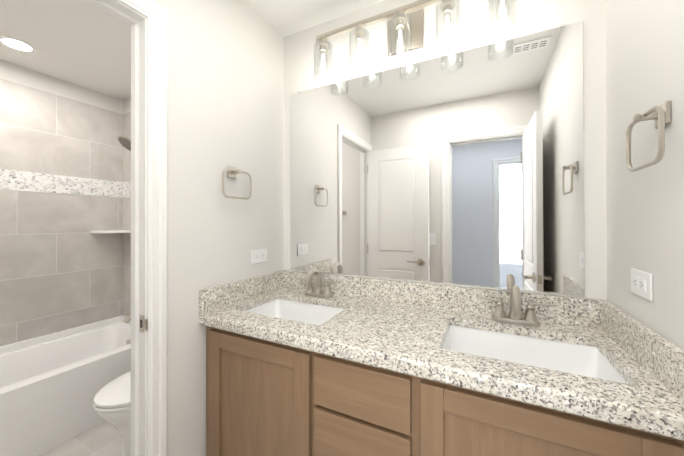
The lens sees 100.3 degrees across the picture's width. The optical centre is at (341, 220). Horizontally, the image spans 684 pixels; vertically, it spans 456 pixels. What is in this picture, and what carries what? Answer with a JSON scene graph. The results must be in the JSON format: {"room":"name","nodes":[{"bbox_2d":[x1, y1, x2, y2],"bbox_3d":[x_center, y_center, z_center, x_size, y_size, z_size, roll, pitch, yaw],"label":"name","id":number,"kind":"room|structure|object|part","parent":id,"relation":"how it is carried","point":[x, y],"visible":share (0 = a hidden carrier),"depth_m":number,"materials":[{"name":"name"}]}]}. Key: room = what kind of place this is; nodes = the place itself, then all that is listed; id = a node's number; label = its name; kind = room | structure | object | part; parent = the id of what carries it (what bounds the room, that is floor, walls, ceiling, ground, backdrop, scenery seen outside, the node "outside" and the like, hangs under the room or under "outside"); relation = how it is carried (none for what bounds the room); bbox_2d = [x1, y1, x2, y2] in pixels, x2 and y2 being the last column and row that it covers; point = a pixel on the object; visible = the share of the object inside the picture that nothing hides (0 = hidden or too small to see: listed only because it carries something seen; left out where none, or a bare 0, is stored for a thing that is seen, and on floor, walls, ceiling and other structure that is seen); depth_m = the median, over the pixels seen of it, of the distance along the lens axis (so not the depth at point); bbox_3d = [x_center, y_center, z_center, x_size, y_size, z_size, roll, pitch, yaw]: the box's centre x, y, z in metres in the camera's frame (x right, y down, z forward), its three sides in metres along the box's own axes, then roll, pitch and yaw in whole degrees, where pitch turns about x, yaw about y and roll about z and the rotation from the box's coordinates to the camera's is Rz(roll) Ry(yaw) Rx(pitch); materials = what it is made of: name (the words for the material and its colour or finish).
{"room":"bathroom","nodes":[
{"label":"bathroom","id":0,"kind":"room"},
{"bbox_2d":[0,59,122,345],"bbox_3d":[-2.345,0.112,1.919,0.095,2.390,1.495,0,0,27],"label":"wall","id":1,"kind":"structure","parent":0,"point":[12,72],"depth_m":2.17,"materials":[{"name":"paint tile"},{"name":"mosaic tile"}]},
{"bbox_2d":[0,169,121,196],"bbox_3d":[-2.298,-0.276,1.897,0.012,0.137,1.495,0,0,27],"label":"band","id":2,"kind":"object","parent":1,"relation":"attached to","point":[25,181],"depth_m":2.16,"materials":[{"name":"white stone"}]},
{"bbox_2d":[0,78,122,181],"bbox_3d":[-2.300,-0.649,1.899,0.010,0.609,1.495,0,0,27],"label":"wall tile","id":3,"kind":"structure","parent":1,"relation":"attached to","point":[43,132],"depth_m":2.16,"materials":[{"name":"beige tile"}]},
{"bbox_2d":[0,189,122,345],"bbox_3d":[-2.298,0.316,1.895,0.010,1.047,1.495,0,0,27],"label":"wall tiles","id":4,"kind":"structure","parent":1,"relation":"attached to","point":[60,266],"depth_m":2.16,"materials":[{"name":"beige tile"}]},
{"bbox_2d":[90,230,130,232],"bbox_3d":[-1.909,0.093,2.393,0.235,0.020,0.235,0,0,27],"label":"corner shelf","id":5,"kind":"object","parent":1,"relation":"attached to","point":[111,231],"visible":0.84,"depth_m":2.35,"materials":[{"name":"white stone"}]},
{"bbox_2d":[39,421,122,455],"bbox_3d":[-0.856,1.319,-0.327,5.100,0.050,4.345,0,0,27],"label":"floor","id":6,"kind":"structure","parent":0,"point":[104,438],"depth_m":1.66,"materials":[{"name":"tile"}]},
{"bbox_2d":[0,315,130,455],"bbox_3d":[-1.992,1.073,1.737,0.687,0.465,1.489,0,0,27],"label":"bathtub","id":7,"kind":"object","parent":6,"relation":"on","point":[52,384],"visible":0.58,"depth_m":1.78,"materials":[{"name":"white ceramic"}]},
{"bbox_2d":[93,371,130,455],"bbox_3d":[-1.020,0.916,1.680,0.470,0.775,0.707,0,0,27],"label":"toilet","id":8,"kind":"object","parent":6,"relation":"on","point":[112,403],"visible":0.06,"depth_m":1.41,"materials":[{"name":"white ceramic"}]},
{"bbox_2d":[206,290,683,455],"bbox_3d":[0.184,0.859,1.115,1.456,0.879,0.543,0,0,27],"label":"bathroom vanity","id":9,"kind":"object","parent":6,"relation":"on","point":[357,366],"depth_m":0.92,"materials":[{"name":"brown wood"}]},
{"bbox_3d":[-0.329,0.812,1.081,0.495,0.715,0.020,0,0,27],"label":"door","id":10,"kind":"part","parent":9,"relation":"part of","materials":[{"name":"brown wood"}]},
{"bbox_2d":[199,290,683,445],"bbox_3d":[0.180,0.411,1.110,1.456,0.045,0.558,0,0,27],"label":"countertop","id":11,"kind":"structure","parent":9,"relation":"on","point":[405,338],"depth_m":0.84,"materials":[{"name":"beige stone"}]},
{"bbox_2d":[296,268,339,297],"bbox_3d":[-0.141,0.316,1.445,0.260,0.148,0.134,0,0,27],"label":"faucet","id":12,"kind":"object","parent":11,"relation":"on","point":[318,292],"visible":1,"depth_m":1.45,"materials":[{"name":"silver metal"}]},
{"bbox_2d":[477,285,556,326],"bbox_3d":[0.639,0.313,1.051,0.260,0.148,0.134,0,0,27],"label":"faucet","id":13,"kind":"object","parent":11,"relation":"on","point":[515,317],"visible":1,"depth_m":1.05,"materials":[{"name":"silver metal"}]},
{"bbox_3d":[0.452,0.809,0.686,0.515,0.715,0.020,0,0,27],"label":"door","id":14,"kind":"part","parent":9,"relation":"part of","materials":[{"name":"brown wood"}]},
{"bbox_2d":[123,98,130,113],"bbox_3d":[-1.200,0.111,2.232,1.857,2.390,0.095,0,0,27],"label":"wall","id":15,"kind":"structure","parent":0,"point":[126,105],"depth_m":2.54,"materials":[{"name":"paint tile"},{"name":"mosaic tile"}]},
{"bbox_2d":[122,181,130,196],"bbox_3d":[-1.643,-0.275,2.396,0.708,0.137,0.012,0,0,27],"label":"tile band","id":16,"kind":"object","parent":15,"relation":"attached to","point":[126,189],"visible":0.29,"depth_m":2.52,"materials":[{"name":"white tile"}]},
{"bbox_2d":[122,197,130,315],"bbox_3d":[-1.642,0.317,2.395,0.710,1.047,0.010,0,0,27],"label":"wall tile","id":17,"kind":"structure","parent":15,"relation":"attached to","point":[126,262],"depth_m":2.52,"materials":[{"name":"beige tile"}]},
{"bbox_2d":[123,315,130,323],"bbox_3d":[-1.680,0.776,2.313,0.060,0.088,0.166,0,0,27],"label":"tub spout","id":18,"kind":"object","parent":17,"relation":"attached to","point":[127,319],"visible":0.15,"depth_m":2.26,"materials":[{"name":"silver metal"}]},
{"bbox_2d":[123,112,130,181],"bbox_3d":[-1.644,-0.648,2.399,0.710,0.609,0.010,0,0,27],"label":"wall tile","id":19,"kind":"structure","parent":15,"relation":"attached to","point":[126,152],"depth_m":2.52,"materials":[{"name":"beige tile"}]},
{"bbox_2d":[117,135,130,150],"bbox_3d":[-1.653,-0.621,2.276,0.160,0.150,0.216,0,0,27],"label":"shower head","id":20,"kind":"object","parent":19,"relation":"attached to","point":[125,141],"visible":0.44,"depth_m":2.21},
{"bbox_2d":[0,0,383,99],"bbox_3d":[-0.860,-1.121,-0.316,5.100,0.050,4.345,0,0,27],"label":"ceiling","id":21,"kind":"structure","parent":0,"point":[84,43],"depth_m":1.64,"materials":[{"name":"white paint"}]},
{"bbox_2d":[0,35,36,52],"bbox_3d":[-1.998,-1.081,1.756,0.170,0.006,0.170,0,0,27],"label":"recessed light","id":22,"kind":"object","parent":21,"relation":"in","point":[16,44],"visible":1,"depth_m":1.75,"materials":[{"name":"white plastic"}]},
{"bbox_2d":[153,0,283,455],"bbox_3d":[-0.550,0.106,1.373,0.078,2.390,0.752,0,0,27],"label":"wall","id":23,"kind":"structure","parent":0,"point":[225,83],"depth_m":1.25,"materials":[{"name":"white paint"}]},
{"bbox_2d":[222,166,251,199],"bbox_3d":[-0.494,-0.176,1.335,0.057,0.152,0.175,0,0,27],"label":"towel ring","id":24,"kind":"object","parent":23,"relation":"attached to","point":[232,172],"visible":1,"depth_m":1.32,"materials":[{"name":"silver metal"}]},
{"bbox_2d":[199,270,282,313],"bbox_3d":[-0.466,0.341,1.425,0.020,0.100,0.537,0,0,27],"label":"backsplash","id":25,"kind":"structure","parent":23,"relation":"attached to","point":[229,294],"depth_m":1.35,"materials":[{"name":"beige stone"}]},
{"bbox_2d":[251,248,266,263],"bbox_3d":[-0.434,0.186,1.506,0.008,0.072,0.116,0,0,27],"label":"electrical outlet","id":26,"kind":"object","parent":23,"relation":"attached to","point":[258,255],"visible":1,"depth_m":1.50,"materials":[{"name":"white plastic"}]},
{"bbox_2d":[283,0,606,299],"bbox_3d":[0.335,0.105,1.401,1.633,2.390,0.095,0,0,27],"label":"wall","id":27,"kind":"structure","parent":0,"point":[534,16],"depth_m":1.22,"materials":[{"name":"white paint"}]},
{"bbox_2d":[314,0,516,82],"bbox_3d":[0.272,-0.852,1.302,0.898,0.247,0.144,0,0,27],"label":"sconce","id":28,"kind":"object","parent":27,"relation":"attached to","point":[405,33],"visible":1,"depth_m":1.32,"materials":[{"name":"glass"}]},
{"bbox_3d":[0.276,-0.891,1.310,0.880,0.170,0.124,0,0,27],"label":"frame","id":29,"kind":"part","parent":28,"relation":"part of","materials":[{"name":"silver metal"}]},
{"bbox_2d":[291,21,583,295],"bbox_3d":[0.299,-0.229,1.361,1.339,1.031,0.008,0,0,27],"label":"mirror","id":30,"kind":"object","parent":27,"relation":"attached to","point":[465,167],"visible":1,"depth_m":1.26,"materials":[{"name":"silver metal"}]},
{"bbox_2d":[283,270,606,329],"bbox_3d":[0.301,0.340,1.350,1.456,0.100,0.020,0,0,27],"label":"backsplash","id":31,"kind":"structure","parent":27,"relation":"attached to","point":[577,311],"depth_m":1.25,"materials":[{"name":"beige stone"}]},
{"bbox_2d":[605,0,683,349],"bbox_3d":[0.653,0.100,0.324,0.095,2.390,1.540,0,0,27],"label":"wall","id":32,"kind":"structure","parent":0,"point":[644,43],"depth_m":0.78,"materials":[{"name":"white paint"}]},
{"bbox_2d":[599,299,683,405],"bbox_3d":[0.816,0.336,0.777,0.020,0.100,0.537,0,0,27],"label":"backsplash","id":33,"kind":"structure","parent":32,"relation":"attached to","point":[661,358],"depth_m":0.74,"materials":[{"name":"beige stone"}]},
{"bbox_2d":[631,268,652,301],"bbox_3d":[0.833,0.176,0.798,0.008,0.072,0.116,0,0,27],"label":"electrical outlet","id":34,"kind":"object","parent":32,"relation":"attached to","point":[641,283],"visible":1,"depth_m":0.78,"materials":[{"name":"white plastic"}]},
{"bbox_2d":[626,100,670,171],"bbox_3d":[0.759,-0.206,0.709,0.057,0.152,0.175,0,0,27],"label":"towel ring","id":35,"kind":"object","parent":32,"relation":"attached to","point":[661,115],"visible":1,"depth_m":0.68,"materials":[{"name":"silver metal"}]},
{"bbox_3d":[-0.864,-0.911,0.759,0.078,0.360,0.634,0,0,27],"label":"wall","id":36,"kind":"structure","parent":0,"visible":0},
{"bbox_2d":[86,0,167,455],"bbox_3d":[-0.862,0.258,0.754,0.116,2.083,0.740,0,0,27],"label":"door frame","id":37,"kind":"structure","parent":36,"relation":"attached to","point":[147,20],"depth_m":1.02,"materials":[{"name":"white wood"}]}
]}

